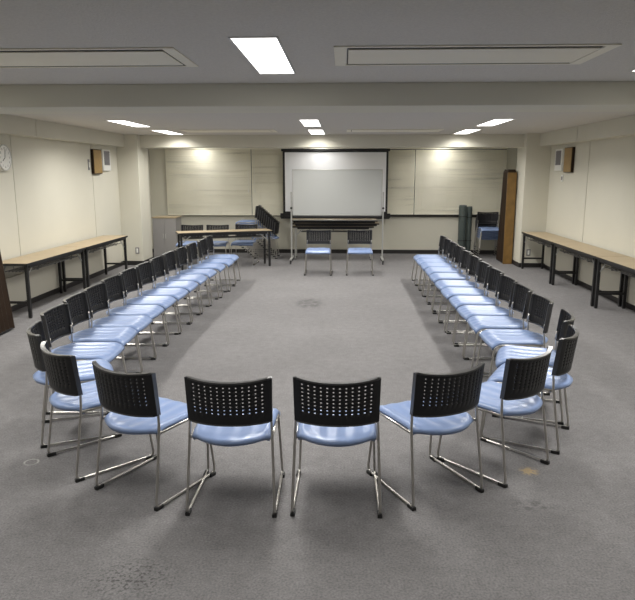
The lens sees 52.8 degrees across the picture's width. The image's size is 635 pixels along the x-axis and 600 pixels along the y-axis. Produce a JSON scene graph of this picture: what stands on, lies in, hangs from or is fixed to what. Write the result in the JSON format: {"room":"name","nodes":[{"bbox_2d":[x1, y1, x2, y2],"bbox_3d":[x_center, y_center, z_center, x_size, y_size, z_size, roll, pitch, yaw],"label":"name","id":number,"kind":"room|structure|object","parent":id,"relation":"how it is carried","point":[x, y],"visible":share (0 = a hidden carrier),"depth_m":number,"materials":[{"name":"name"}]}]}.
{"room":"meeting room","nodes":[
{"label":"meeting room","id":0,"kind":"room"},
{"bbox_2d":[0,134,153,277],"bbox_3d":[-4.223,-0.623,5.918,0.200,2.510,17.500,0,11,2],"label":"wall","id":1,"kind":"structure","parent":0,"point":[50,198],"depth_m":9.60,"materials":[{"name":"paint"}]},
{"bbox_2d":[0,144,11,170],"bbox_3d":[-3.997,-1.811,8.142,0.055,0.334,0.334,0,11,2],"label":"wall clock","id":2,"kind":"object","parent":1,"relation":"attached to","point":[5,154],"visible":1,"depth_m":8.16,"materials":[{"name":"white plastic"}]},
{"bbox_2d":[0,114,123,146],"bbox_3d":[-4.085,-1.539,4.679,0.160,0.230,15.440,0,11,2],"label":"beam","id":3,"kind":"structure","parent":1,"relation":"attached to","point":[9,124],"depth_m":9.31,"materials":[{"name":"paint"}]},
{"bbox_2d":[5,242,120,305],"bbox_3d":[-3.968,-0.335,9.435,0.035,0.400,6.100,0,11,2],"label":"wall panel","id":4,"kind":"structure","parent":1,"relation":"attached to","point":[45,279],"depth_m":9.53,"materials":[{"name":"beige paint"}]},
{"bbox_2d":[11,249,153,311],"bbox_3d":[-4.117,0.567,6.151,0.012,0.085,17.500,0,11,2],"label":"baseboard","id":5,"kind":"structure","parent":1,"relation":"attached to","point":[54,291],"depth_m":9.72,"materials":[{"name":"black"}]},
{"bbox_2d":[90,149,102,173],"bbox_3d":[-3.869,-2.422,11.209,0.057,0.420,0.380,0,11,2],"label":"wall speaker","id":6,"kind":"object","parent":1,"relation":"attached to","point":[96,157],"visible":1,"depth_m":11.13,"materials":[{"name":"brown wood"}]},
{"bbox_2d":[100,149,110,170],"bbox_3d":[-3.851,-2.546,11.653,0.056,0.380,0.380,0,11,2],"label":"air vent","id":7,"kind":"object","parent":1,"relation":"in","point":[106,162],"visible":0.95,"depth_m":11.59,"materials":[{"name":"white plastic"}]},
{"bbox_2d":[116,135,153,264],"bbox_3d":[-3.629,-1.984,12.751,0.422,2.510,0.654,0,11,2],"label":"column","id":8,"kind":"structure","parent":1,"relation":"attached to","point":[132,160],"depth_m":12.50,"materials":[{"name":"paint"}]},
{"bbox_2d":[0,81,634,113],"bbox_3d":[-0.018,-1.726,5.489,8.220,0.180,0.610,0,11,2],"label":"beam","id":9,"kind":"structure","parent":1,"relation":"attached to","point":[590,96],"depth_m":5.21,"materials":[{"name":"paint"}]},
{"bbox_2d":[140,134,524,147],"bbox_3d":[0.271,-3.087,12.462,8.220,0.235,0.450,0,11,2],"label":"beam","id":10,"kind":"structure","parent":1,"relation":"attached to","point":[372,140],"depth_m":12.23,"materials":[{"name":"paint"}]},
{"bbox_2d":[0,253,634,599],"bbox_3d":[-0.017,0.690,6.006,8.620,0.100,17.900,0,11,2],"label":"floor","id":11,"kind":"structure","parent":0,"point":[562,529],"depth_m":3.85,"materials":[{"name":"grey carpet"}]},
{"bbox_2d":[0,252,14,334],"bbox_3d":[-3.682,-0.470,6.988,0.268,1.772,0.670,0,11,2],"label":"folding screen","id":12,"kind":"object","parent":11,"relation":"on","point":[6,316],"visible":1,"depth_m":7.33,"materials":[{"name":"brown wood"}]},
{"bbox_2d":[2,247,86,317],"bbox_3d":[-3.754,-0.282,8.835,0.450,0.700,1.800,1,11,3],"label":"folding table","id":13,"kind":"object","parent":11,"relation":"on","point":[29,261],"visible":0.84,"depth_m":8.55,"materials":[{"name":"beige laminate"}]},
{"bbox_2d":[5,255,76,271],"bbox_3d":[-3.754,-0.540,8.783,0.361,0.094,1.520,1,11,3],"label":"wire shelf","id":14,"kind":"object","parent":13,"relation":"attached to","point":[49,262],"depth_m":8.50,"materials":[{"name":"grey"}]},
{"bbox_2d":[26,321,119,447],"bbox_3d":[-1.706,0.549,4.488,0.552,0.770,0.490,-5,12,-22],"label":"chair","id":15,"kind":"object","parent":11,"relation":"on","point":[35,331],"visible":0.69,"depth_m":4.33,"materials":[{"name":"black plastic"}]},
{"bbox_2d":[40,303,126,414],"bbox_3d":[-1.828,0.444,5.013,0.552,0.770,0.490,0,11,0],"label":"chair","id":16,"kind":"object","parent":11,"relation":"on","point":[56,320],"visible":0.79,"depth_m":5.02,"materials":[{"name":"black plastic"}]},
{"bbox_2d":[59,235,127,291],"bbox_3d":[-3.656,-0.635,10.607,0.450,0.700,1.800,1,11,3],"label":"folding table","id":17,"kind":"object","parent":11,"relation":"on","point":[94,243],"visible":0.72,"depth_m":10.40,"materials":[{"name":"beige wood"}]},
{"bbox_2d":[78,243,120,253],"bbox_3d":[-3.656,-0.893,10.556,0.361,0.094,1.520,1,11,3],"label":"wire shelf","id":18,"kind":"object","parent":17,"relation":"attached to","point":[92,246],"depth_m":10.11,"materials":[{"name":"grey"}]},
{"bbox_2d":[40,341,154,482],"bbox_3d":[-1.408,0.637,4.044,0.552,0.770,0.490,-10,15,-41],"label":"chair","id":19,"kind":"object","parent":11,"relation":"on","point":[62,372],"visible":0.74,"depth_m":3.81,"materials":[{"name":"black plastic"}]},
{"bbox_2d":[62,292,142,372],"bbox_3d":[-1.858,0.345,5.509,0.552,0.770,0.490,0,11,-1],"label":"chair","id":20,"kind":"object","parent":11,"relation":"on","point":[78,306],"visible":0.64,"depth_m":5.54,"materials":[{"name":"black plastic"}]},
{"bbox_2d":[83,282,156,371],"bbox_3d":[-1.853,0.252,5.978,0.552,0.770,0.490,0,11,2],"label":"chair","id":21,"kind":"object","parent":11,"relation":"on","point":[97,296],"visible":0.8,"depth_m":6.02,"materials":[{"name":"black plastic"}]},
{"bbox_2d":[101,274,167,357],"bbox_3d":[-1.858,0.155,6.463,0.552,0.770,0.490,1,11,3],"label":"chair","id":22,"kind":"object","parent":11,"relation":"on","point":[114,284],"visible":0.7,"depth_m":6.52,"materials":[{"name":"black plastic"}]},
{"bbox_2d":[119,267,179,344],"bbox_3d":[-1.838,0.058,6.950,0.552,0.770,0.490,0,11,1],"label":"chair","id":23,"kind":"object","parent":11,"relation":"on","point":[129,276],"visible":0.73,"depth_m":6.99,"materials":[{"name":"blue fabric"}]},
{"bbox_2d":[92,360,215,510],"bbox_3d":[-0.958,0.704,3.711,0.490,0.770,0.552,6,13,29],"label":"chair","id":24,"kind":"object","parent":11,"relation":"on","point":[131,413],"visible":0.94,"depth_m":3.47,"materials":[{"name":"black plastic"}]},
{"bbox_2d":[135,261,191,333],"bbox_3d":[-1.803,-0.038,7.433,0.552,0.770,0.490,1,11,3],"label":"chair","id":25,"kind":"object","parent":11,"relation":"on","point":[144,271],"visible":0.9,"depth_m":7.47,"materials":[{"name":"black plastic"}]},
{"bbox_2d":[152,216,181,256],"bbox_3d":[-3.202,-1.343,13.687,0.520,0.885,0.492,0,11,2],"label":"storage cabinet","id":26,"kind":"object","parent":11,"relation":"on","point":[165,239],"visible":0.8,"depth_m":13.45,"materials":[{"name":"grey metal"}]},
{"bbox_2d":[149,256,200,323],"bbox_3d":[-1.777,-0.138,7.937,0.552,0.770,0.490,0,11,2],"label":"chair","id":27,"kind":"object","parent":11,"relation":"on","point":[158,267],"visible":0.85,"depth_m":7.98,"materials":[{"name":"blue fabric"}]},
{"bbox_2d":[162,251,209,313],"bbox_3d":[-1.746,-0.240,8.448,0.552,0.770,0.490,0,11,1],"label":"chair","id":28,"kind":"object","parent":11,"relation":"on","point":[169,257],"visible":0.92,"depth_m":8.48,"materials":[{"name":"blue fabric"}]},
{"bbox_2d":[176,225,204,263],"bbox_3d":[-2.535,-1.096,12.742,0.490,0.770,0.552,1,11,4],"label":"chair","id":29,"kind":"object","parent":11,"relation":"on","point":[190,227],"visible":0.47,"depth_m":12.90,"materials":[{"name":"blue fabric"}]},
{"bbox_2d":[174,246,218,305],"bbox_3d":[-1.705,-0.342,8.961,0.552,0.770,0.490,1,11,3],"label":"chair","id":30,"kind":"object","parent":11,"relation":"on","point":[181,258],"visible":0.9,"depth_m":8.98,"materials":[{"name":"black plastic"}]},
{"bbox_2d":[186,242,227,297],"bbox_3d":[-1.652,-0.451,9.506,0.552,0.770,0.490,0,11,1],"label":"chair","id":31,"kind":"object","parent":11,"relation":"on","point":[192,252],"visible":0.93,"depth_m":9.49,"materials":[{"name":"black plastic"}]},
{"bbox_2d":[197,239,235,291],"bbox_3d":[-1.595,-0.555,10.027,0.552,0.770,0.490,0,11,2],"label":"chair","id":32,"kind":"object","parent":11,"relation":"on","point":[201,244],"visible":0.98,"depth_m":10.04,"materials":[{"name":"black plastic"}]},
{"bbox_2d":[203,225,229,259],"bbox_3d":[-2.007,-1.095,12.741,0.490,0.770,0.552,0,11,0],"label":"chair","id":33,"kind":"object","parent":11,"relation":"on","point":[208,227],"visible":0.55,"depth_m":12.89,"materials":[{"name":"black plastic"}]},
{"bbox_2d":[204,235,240,284],"bbox_3d":[-1.586,-0.663,10.569,0.552,0.770,0.490,0,11,2],"label":"chair","id":34,"kind":"object","parent":11,"relation":"on","point":[210,244],"visible":0.64,"depth_m":10.64,"materials":[{"name":"blue fabric"}]},
{"bbox_2d":[175,229,271,269],"bbox_3d":[-1.798,-0.990,12.393,1.800,0.700,0.450,-4,12,-19],"label":"folding table","id":35,"kind":"object","parent":11,"relation":"on","point":[199,233],"visible":0.91,"depth_m":12.26,"materials":[{"name":"beige metal"}]},
{"bbox_2d":[184,234,262,239],"bbox_3d":[-1.798,-1.249,12.341,1.520,0.094,0.361,-4,12,-19],"label":"wire shelf","id":36,"kind":"object","parent":35,"relation":"attached to","point":[185,235],"depth_m":12.24,"materials":[{"name":"grey metal"}]},
{"bbox_2d":[184,376,284,517],"bbox_3d":[-0.452,0.732,3.569,0.490,0.770,0.552,0,11,2],"label":"chair","id":37,"kind":"object","parent":11,"relation":"on","point":[222,425],"visible":1,"depth_m":3.31,"materials":[{"name":"black plastic"}]},
{"bbox_2d":[231,224,258,264],"bbox_3d":[-1.467,-1.123,12.877,0.490,0.770,0.552,1,11,6],"label":"chair","id":38,"kind":"object","parent":11,"relation":"on","point":[237,226],"visible":0.8,"depth_m":12.99,"materials":[{"name":"black plastic"}]},
{"bbox_2d":[253,221,279,258],"bbox_3d":[-1.084,-1.304,13.786,0.552,0.770,0.490,0,11,2],"label":"chair","id":39,"kind":"object","parent":11,"relation":"on","point":[276,224],"visible":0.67,"depth_m":13.59,"materials":[{"name":"black plastic"}]},
{"bbox_2d":[304,230,331,275],"bbox_3d":[0.015,-0.862,11.571,0.490,0.770,0.552,0,11,2],"label":"chair","id":40,"kind":"object","parent":11,"relation":"on","point":[310,239],"visible":1,"depth_m":11.73,"materials":[{"name":"blue fabric"}]},
{"bbox_2d":[292,224,373,259],"bbox_3d":[0.333,-1.239,13.639,1.700,0.700,0.450,0,11,2],"label":"folding table","id":41,"kind":"object","parent":11,"relation":"on","point":[293,226],"visible":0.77,"depth_m":13.38,"materials":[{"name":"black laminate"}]},
{"bbox_2d":[299,229,356,231],"bbox_3d":[0.333,-1.497,13.587,1.420,0.094,0.361,0,11,2],"label":"wire shelf","id":42,"kind":"object","parent":41,"relation":"attached to","point":[302,230],"depth_m":13.50,"materials":[{"name":"grey metal"}]},
{"bbox_2d":[293,222,378,225],"bbox_3d":[0.393,-1.613,13.562,1.806,0.062,0.458,0,11,2],"label":"table","id":43,"kind":"object","parent":41,"relation":"on","point":[375,223],"visible":0.79,"depth_m":13.35,"materials":[{"name":"beige laminate"}]},
{"bbox_2d":[293,219,376,222],"bbox_3d":[0.353,-1.676,13.551,1.806,0.062,0.458,0,11,2],"label":"table","id":44,"kind":"object","parent":43,"relation":"on","point":[326,219],"visible":0.7,"depth_m":13.38,"materials":[{"name":"beige laminate"}]},
{"bbox_2d":[290,376,381,517],"bbox_3d":[0.108,0.733,3.565,0.490,0.770,0.552,0,11,2],"label":"chair","id":45,"kind":"object","parent":11,"relation":"on","point":[326,425],"visible":1,"depth_m":3.30,"materials":[{"name":"black plastic"}]},
{"bbox_2d":[290,169,383,264],"bbox_3d":[0.393,-1.676,12.865,1.883,1.860,0.600,0,11,2],"label":"whiteboard","id":46,"kind":"object","parent":11,"relation":"on","point":[316,193],"visible":1,"depth_m":12.77,"materials":[{"name":"grey ceramic"}]},
{"bbox_2d":[293,216,380,217],"bbox_3d":[0.391,-1.663,12.825,1.755,0.040,0.085,0,11,2],"label":"tray","id":47,"kind":"object","parent":46,"relation":"on","point":[293,216],"depth_m":12.78,"materials":[{"name":"black paint"}]},
{"bbox_2d":[346,230,373,275],"bbox_3d":[0.765,-0.862,11.570,0.490,0.770,0.552,0,11,2],"label":"chair","id":48,"kind":"object","parent":11,"relation":"on","point":[350,240],"visible":1,"depth_m":11.73,"materials":[{"name":"black plastic"}]},
{"bbox_2d":[366,362,484,510],"bbox_3d":[0.631,0.705,3.706,0.490,0.770,0.552,-5,12,-25],"label":"chair","id":49,"kind":"object","parent":11,"relation":"on","point":[430,414],"visible":0.98,"depth_m":3.46,"materials":[{"name":"black plastic"}]},
{"bbox_2d":[411,236,447,280],"bbox_3d":[1.858,-0.659,10.549,0.552,0.770,0.490,1,11,3],"label":"chair","id":50,"kind":"object","parent":11,"relation":"on","point":[441,242],"visible":0.53,"depth_m":10.64,"materials":[{"name":"blue fabric"}]},
{"bbox_2d":[414,239,452,290],"bbox_3d":[1.836,-0.562,10.063,0.552,0.770,0.490,0,11,1],"label":"chair","id":51,"kind":"object","parent":11,"relation":"on","point":[446,245],"visible":0.57,"depth_m":10.14,"materials":[{"name":"black plastic"}]},
{"bbox_2d":[418,242,458,296],"bbox_3d":[1.823,-0.470,9.602,0.552,0.770,0.490,1,11,3],"label":"chair","id":52,"kind":"object","parent":11,"relation":"on","point":[452,247],"visible":0.56,"depth_m":9.65,"materials":[{"name":"black plastic"}]},
{"bbox_2d":[422,245,465,302],"bbox_3d":[1.807,-0.372,9.111,0.552,0.770,0.490,1,11,3],"label":"chair","id":53,"kind":"object","parent":11,"relation":"on","point":[458,251],"visible":0.64,"depth_m":9.15,"materials":[{"name":"black plastic"}]},
{"bbox_2d":[427,250,472,311],"bbox_3d":[1.780,-0.266,8.576,0.552,0.770,0.490,0,11,2],"label":"chair","id":54,"kind":"object","parent":11,"relation":"on","point":[465,255],"visible":0.62,"depth_m":8.61,"materials":[{"name":"blue fabric"}]},
{"bbox_2d":[432,255,482,321],"bbox_3d":[1.755,-0.152,8.004,0.552,0.770,0.490,0,11,1],"label":"chair","id":55,"kind":"object","parent":11,"relation":"on","point":[473,260],"visible":0.68,"depth_m":8.06,"materials":[{"name":"blue fabric"}]},
{"bbox_2d":[457,205,466,247],"bbox_3d":[3.186,-1.535,14.104,0.188,1.100,0.188,-10,15,-42],"label":"rolled mat","id":56,"kind":"object","parent":11,"relation":"on","point":[461,240],"visible":0.88,"depth_m":14.02,"materials":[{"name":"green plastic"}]},
{"bbox_2d":[438,261,491,332],"bbox_3d":[1.729,-0.047,7.480,0.552,0.770,0.490,0,11,2],"label":"chair","id":57,"kind":"object","parent":11,"relation":"on","point":[483,267],"visible":0.76,"depth_m":7.50,"materials":[{"name":"blue fabric"}]},
{"bbox_2d":[465,206,471,250],"bbox_3d":[3.344,-1.533,14.169,0.141,1.070,0.141,9,15,39],"label":"rolled mat","id":58,"kind":"object","parent":11,"relation":"on","point":[469,208],"visible":0.81,"depth_m":14.11,"materials":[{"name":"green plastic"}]},
{"bbox_2d":[446,267,503,344],"bbox_3d":[1.719,0.056,6.962,0.552,0.770,0.490,1,11,3],"label":"chair","id":59,"kind":"object","parent":11,"relation":"on","point":[494,275],"visible":0.69,"depth_m":7.00,"materials":[{"name":"black plastic"}]},
{"bbox_2d":[453,275,517,358],"bbox_3d":[1.699,0.159,6.445,0.552,0.770,0.490,0,11,1],"label":"chair","id":60,"kind":"object","parent":11,"relation":"on","point":[506,283],"visible":0.76,"depth_m":6.48,"materials":[{"name":"black plastic"}]},
{"bbox_2d":[473,220,497,256],"bbox_3d":[3.700,-1.343,13.986,0.490,0.770,0.552,0,11,2],"label":"chair","id":61,"kind":"object","parent":11,"relation":"on","point":[475,220],"visible":0.32,"depth_m":13.78,"materials":[{"name":"black plastic"}]},
{"bbox_2d":[473,229,497,255],"bbox_3d":[3.698,-1.382,13.932,0.490,0.770,0.552,0,11,2],"label":"chair","id":62,"kind":"object","parent":61,"relation":"on","point":[477,229],"visible":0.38,"depth_m":13.70,"materials":[{"name":"black plastic"}]},
{"bbox_2d":[474,216,497,253],"bbox_3d":[3.697,-1.420,13.879,0.490,0.770,0.552,0,11,2],"label":"chair","id":63,"kind":"object","parent":62,"relation":"on","point":[478,232],"visible":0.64,"depth_m":13.92,"materials":[{"name":"black plastic"}]},
{"bbox_2d":[474,214,497,251],"bbox_3d":[3.695,-1.458,13.826,0.490,0.770,0.552,0,11,2],"label":"chair","id":64,"kind":"object","parent":63,"relation":"on","point":[483,232],"visible":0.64,"depth_m":13.99,"materials":[{"name":"black plastic"}]},
{"bbox_2d":[475,212,498,249],"bbox_3d":[3.693,-1.497,13.772,0.490,0.770,0.552,0,11,2],"label":"chair","id":65,"kind":"object","parent":64,"relation":"on","point":[479,214],"visible":0.87,"depth_m":13.93,"materials":[{"name":"black plastic"}]},
{"bbox_2d":[437,345,552,487],"bbox_3d":[1.119,0.651,3.976,0.490,0.770,0.552,-10,15,-40],"label":"chair","id":66,"kind":"object","parent":11,"relation":"on","point":[520,397],"visible":0.89,"depth_m":3.75,"materials":[{"name":"black plastic"}]},
{"bbox_2d":[463,283,532,373],"bbox_3d":[1.684,0.256,5.957,0.552,0.770,0.490,1,11,4],"label":"chair","id":67,"kind":"object","parent":11,"relation":"on","point":[522,293],"visible":0.8,"depth_m":5.95,"materials":[{"name":"black plastic"}]},
{"bbox_2d":[496,169,516,263],"bbox_3d":[3.818,-1.700,12.989,0.178,1.860,0.690,0,11,2],"label":"folding screen","id":68,"kind":"object","parent":11,"relation":"on","point":[508,197],"visible":1,"depth_m":12.73,"materials":[{"name":"brown wood"}]},
{"bbox_2d":[476,293,553,394],"bbox_3d":[1.677,0.360,5.436,0.552,0.770,0.490,0,11,1],"label":"chair","id":69,"kind":"object","parent":11,"relation":"on","point":[540,307],"visible":0.89,"depth_m":5.42,"materials":[{"name":"black plastic"}]},
{"bbox_2d":[481,324,578,454],"bbox_3d":[1.474,0.565,4.407,0.552,0.770,0.490,6,13,28],"label":"chair","id":70,"kind":"object","parent":11,"relation":"on","point":[557,378],"visible":0.76,"depth_m":4.20,"materials":[{"name":"black plastic"}]},
{"bbox_2d":[492,309,574,424],"bbox_3d":[1.636,0.472,4.874,0.552,0.770,0.490,4,12,18],"label":"chair","id":71,"kind":"object","parent":11,"relation":"on","point":[566,317],"visible":0.52,"depth_m":4.87,"materials":[{"name":"black plastic"}]},
{"bbox_2d":[521,232,578,283],"bbox_3d":[4.060,-0.775,11.311,0.450,0.700,1.800,0,11,2],"label":"folding table","id":72,"kind":"object","parent":11,"relation":"on","point":[546,238],"visible":0.78,"depth_m":11.20,"materials":[{"name":"beige metal"}]},
{"bbox_2d":[529,238,557,247],"bbox_3d":[4.059,-1.033,11.260,0.361,0.094,1.520,0,11,2],"label":"wire shelf","id":73,"kind":"object","parent":72,"relation":"attached to","point":[546,241],"depth_m":10.88,"materials":[{"name":"grey"}]},
{"bbox_2d":[551,242,625,306],"bbox_3d":[3.986,-0.421,9.533,0.450,0.700,1.800,0,11,2],"label":"folding table","id":74,"kind":"object","parent":11,"relation":"on","point":[580,249],"visible":0.86,"depth_m":9.31,"materials":[{"name":"beige wood"}]},
{"bbox_2d":[560,249,603,263],"bbox_3d":[3.986,-0.679,9.481,0.361,0.094,1.520,0,11,2],"label":"wire shelf","id":75,"kind":"object","parent":74,"relation":"attached to","point":[589,251],"depth_m":9.20,"materials":[{"name":"grey"}]},
{"bbox_2d":[594,256,634,308],"bbox_3d":[3.912,-0.066,7.754,0.450,0.700,1.800,0,11,2],"label":"folding table","id":76,"kind":"object","parent":11,"relation":"on","point":[626,264],"visible":1,"depth_m":8.44,"materials":[{"name":"beige metal"}]},
{"bbox_2d":[606,266,634,277],"bbox_3d":[3.912,-0.325,7.703,0.361,0.094,1.520,0,11,2],"label":"wire shelf","id":77,"kind":"object","parent":76,"relation":"attached to","point":[620,269],"depth_m":7.90,"materials":[{"name":"grey"}]},
{"bbox_2d":[0,0,634,134],"bbox_3d":[-0.017,-1.880,5.494,8.620,0.120,17.900,0,11,2],"label":"ceiling","id":78,"kind":"structure","parent":0,"point":[308,31],"depth_m":3.51,"materials":[{"name":"white paint"}]},
{"bbox_2d":[0,47,198,67],"bbox_3d":[-1.628,-1.526,4.050,1.620,0.010,0.660,0,11,2],"label":"air conditioner","id":79,"kind":"object","parent":78,"relation":"attached to","point":[129,56],"visible":1,"depth_m":4.00,"materials":[{"name":"beige metal"}]},
{"bbox_2d":[105,120,150,126],"bbox_3d":[-2.775,-2.608,9.474,0.270,0.006,1.280,0,11,2],"label":"recessed light","id":80,"kind":"object","parent":78,"relation":"in","point":[124,122],"visible":1,"depth_m":9.40,"materials":[{"name":"white plastic"}]},
{"bbox_2d":[179,129,276,132],"bbox_3d":[-1.536,-2.933,11.113,1.620,0.010,0.660,0,11,2],"label":"air conditioner","id":81,"kind":"object","parent":78,"relation":"attached to","point":[250,130],"visible":1,"depth_m":10.91,"materials":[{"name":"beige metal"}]},
{"bbox_2d":[228,36,295,73],"bbox_3d":[-0.318,-1.525,4.036,0.270,0.006,1.280,0,11,2],"label":"recessed light","id":82,"kind":"object","parent":78,"relation":"in","point":[266,54],"visible":1,"depth_m":3.87,"materials":[{"name":"white plastic"}]},
{"bbox_2d":[299,119,321,126],"bbox_3d":[-0.097,-2.587,9.367,0.270,0.006,1.280,0,11,2],"label":"recessed light","id":83,"kind":"object","parent":78,"relation":"in","point":[306,122],"visible":1,"depth_m":9.21,"materials":[{"name":"white plastic"}]},
{"bbox_2d":[347,129,443,131],"bbox_3d":[1.312,-2.910,10.999,1.620,0.010,0.660,0,11,2],"label":"air conditioner","id":84,"kind":"object","parent":78,"relation":"attached to","point":[348,130],"visible":1,"depth_m":10.88,"materials":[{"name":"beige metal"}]},
{"bbox_2d":[334,44,621,65],"bbox_3d":[0.915,-1.505,3.948,1.620,0.010,0.660,0,11,2],"label":"air conditioner","id":85,"kind":"object","parent":78,"relation":"attached to","point":[510,54],"visible":1,"depth_m":3.87,"materials":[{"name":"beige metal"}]},
{"bbox_2d":[476,119,513,125],"bbox_3d":[2.551,-2.566,9.261,0.270,0.006,1.280,0,11,2],"label":"recessed light","id":86,"kind":"object","parent":78,"relation":"in","point":[493,122],"visible":1,"depth_m":9.21,"materials":[{"name":"white plastic"}]},
{"bbox_2d":[149,148,517,249],"bbox_3d":[0.343,-2.318,14.423,8.620,2.510,0.200,0,11,2],"label":"wall","id":87,"kind":"structure","parent":0,"point":[399,233],"depth_m":14.45,"materials":[{"name":"paint"}]},
{"bbox_2d":[166,152,251,214],"bbox_3d":[-2.422,-2.631,14.434,1.930,1.480,0.060,0,11,2],"label":"window","id":88,"kind":"structure","parent":87,"relation":"in","point":[240,152],"depth_m":14.36,"materials":[{"name":"grey"}]},
{"bbox_2d":[164,148,251,214],"bbox_3d":[-2.434,-2.644,14.313,1.926,1.494,0.058,0,11,2],"label":"blind","id":89,"kind":"object","parent":88,"relation":"attached to","point":[227,191],"visible":0.98,"depth_m":14.31,"materials":[{"name":"beige fabric"}]},
{"bbox_2d":[251,148,339,215],"bbox_3d":[-0.492,-2.629,14.236,1.958,1.494,0.058,0,11,2],"label":"blind","id":90,"kind":"object","parent":87,"relation":"attached to","point":[267,163],"visible":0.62,"depth_m":14.25,"materials":[{"name":"white plastic"}]},
{"bbox_2d":[168,215,476,216],"bbox_3d":[0.099,-1.901,14.412,6.980,0.048,0.065,0,11,2],"label":"trim","id":91,"kind":"structure","parent":87,"relation":"attached to","point":[168,215],"depth_m":14.30,"materials":[{"name":"grey"}]},
{"bbox_2d":[280,149,389,218],"bbox_3d":[0.394,-2.565,14.158,2.440,1.518,0.221,0,11,2],"label":"projection screen","id":92,"kind":"object","parent":87,"relation":"attached to","point":[292,158],"visible":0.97,"depth_m":14.00,"materials":[{"name":"white fabric"}]},
{"bbox_2d":[186,249,496,253],"bbox_3d":[0.338,-1.108,14.555,8.220,0.085,0.014,0,11,2],"label":"baseboard","id":93,"kind":"structure","parent":87,"relation":"attached to","point":[215,250],"depth_m":14.51,"materials":[{"name":"black"}]},
{"bbox_2d":[390,149,421,214],"bbox_3d":[1.390,-2.601,14.283,1.840,1.480,0.060,0,11,2],"label":"window","id":94,"kind":"structure","parent":87,"relation":"in","point":[390,149],"depth_m":14.14,"materials":[{"name":"grey"}]},
{"bbox_2d":[340,148,415,214],"bbox_3d":[1.321,-2.629,14.160,1.655,1.464,0.058,0,11,2],"label":"blind","id":95,"kind":"object","parent":94,"relation":"attached to","point":[400,198],"visible":0.47,"depth_m":14.14,"materials":[{"name":"white plastic"}]},
{"bbox_2d":[422,149,506,210],"bbox_3d":[3.224,-2.586,14.210,1.830,1.480,0.060,0,11,2],"label":"window","id":96,"kind":"structure","parent":87,"relation":"in","point":[422,149],"depth_m":14.07,"materials":[{"name":"grey"}]},
{"bbox_2d":[414,148,507,214],"bbox_3d":[3.143,-2.615,14.088,1.991,1.464,0.058,0,11,2],"label":"blind","id":97,"kind":"object","parent":96,"relation":"attached to","point":[478,192],"visible":0.91,"depth_m":14.09,"materials":[{"name":"white plastic"}]},
{"bbox_2d":[544,136,634,275],"bbox_3d":[4.190,-0.557,5.583,0.200,2.510,17.500,0,11,2],"label":"wall","id":98,"kind":"structure","parent":0,"point":[594,204],"depth_m":9.72,"materials":[{"name":"paint"}]},
{"bbox_2d":[512,134,550,267],"bbox_3d":[4.138,-1.923,12.442,0.472,2.510,0.654,0,11,2],"label":"pillar","id":99,"kind":"structure","parent":98,"relation":"attached to","point":[533,159],"depth_m":12.16,"materials":[{"name":"paint"}]},
{"bbox_2d":[554,149,564,170],"bbox_3d":[4.309,-2.497,11.407,0.056,0.380,0.380,0,11,2],"label":"air vent","id":100,"kind":"object","parent":98,"relation":"in","point":[559,155],"visible":0.91,"depth_m":11.34,"materials":[{"name":"grey plastic"}]},
{"bbox_2d":[563,147,574,172],"bbox_3d":[4.288,-2.387,10.909,0.057,0.420,0.380,0,11,2],"label":"wall speaker","id":101,"kind":"object","parent":98,"relation":"attached to","point":[569,154],"visible":1,"depth_m":10.81,"materials":[{"name":"brown wood"}]},
{"bbox_2d":[563,148,571,171],"bbox_3d":[4.263,-2.388,10.910,0.007,0.400,0.360,0,11,2],"label":"grille","id":102,"kind":"object","parent":101,"relation":"attached to","point":[567,167],"depth_m":10.90,"materials":[{"name":"brown wood"}]},
{"bbox_2d":[540,115,634,145],"bbox_3d":[3.938,-1.475,4.360,0.220,0.230,15.440,0,11,2],"label":"beam","id":103,"kind":"structure","parent":98,"relation":"attached to","point":[623,126],"depth_m":9.43,"materials":[{"name":"paint"}]},
{"bbox_2d":[543,264,634,310],"bbox_3d":[4.084,0.632,5.825,0.012,0.085,17.500,0,11,2],"label":"baseboard","id":104,"kind":"structure","parent":98,"relation":"attached to","point":[613,298],"depth_m":10.02,"materials":[{"name":"black"}]},
{"bbox_2d":[545,246,634,305],"bbox_3d":[4.211,-0.270,9.109,0.035,0.400,6.100,0,11,2],"label":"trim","id":105,"kind":"structure","parent":98,"relation":"attached to","point":[609,280],"depth_m":9.90,"materials":[{"name":"beige paint"}]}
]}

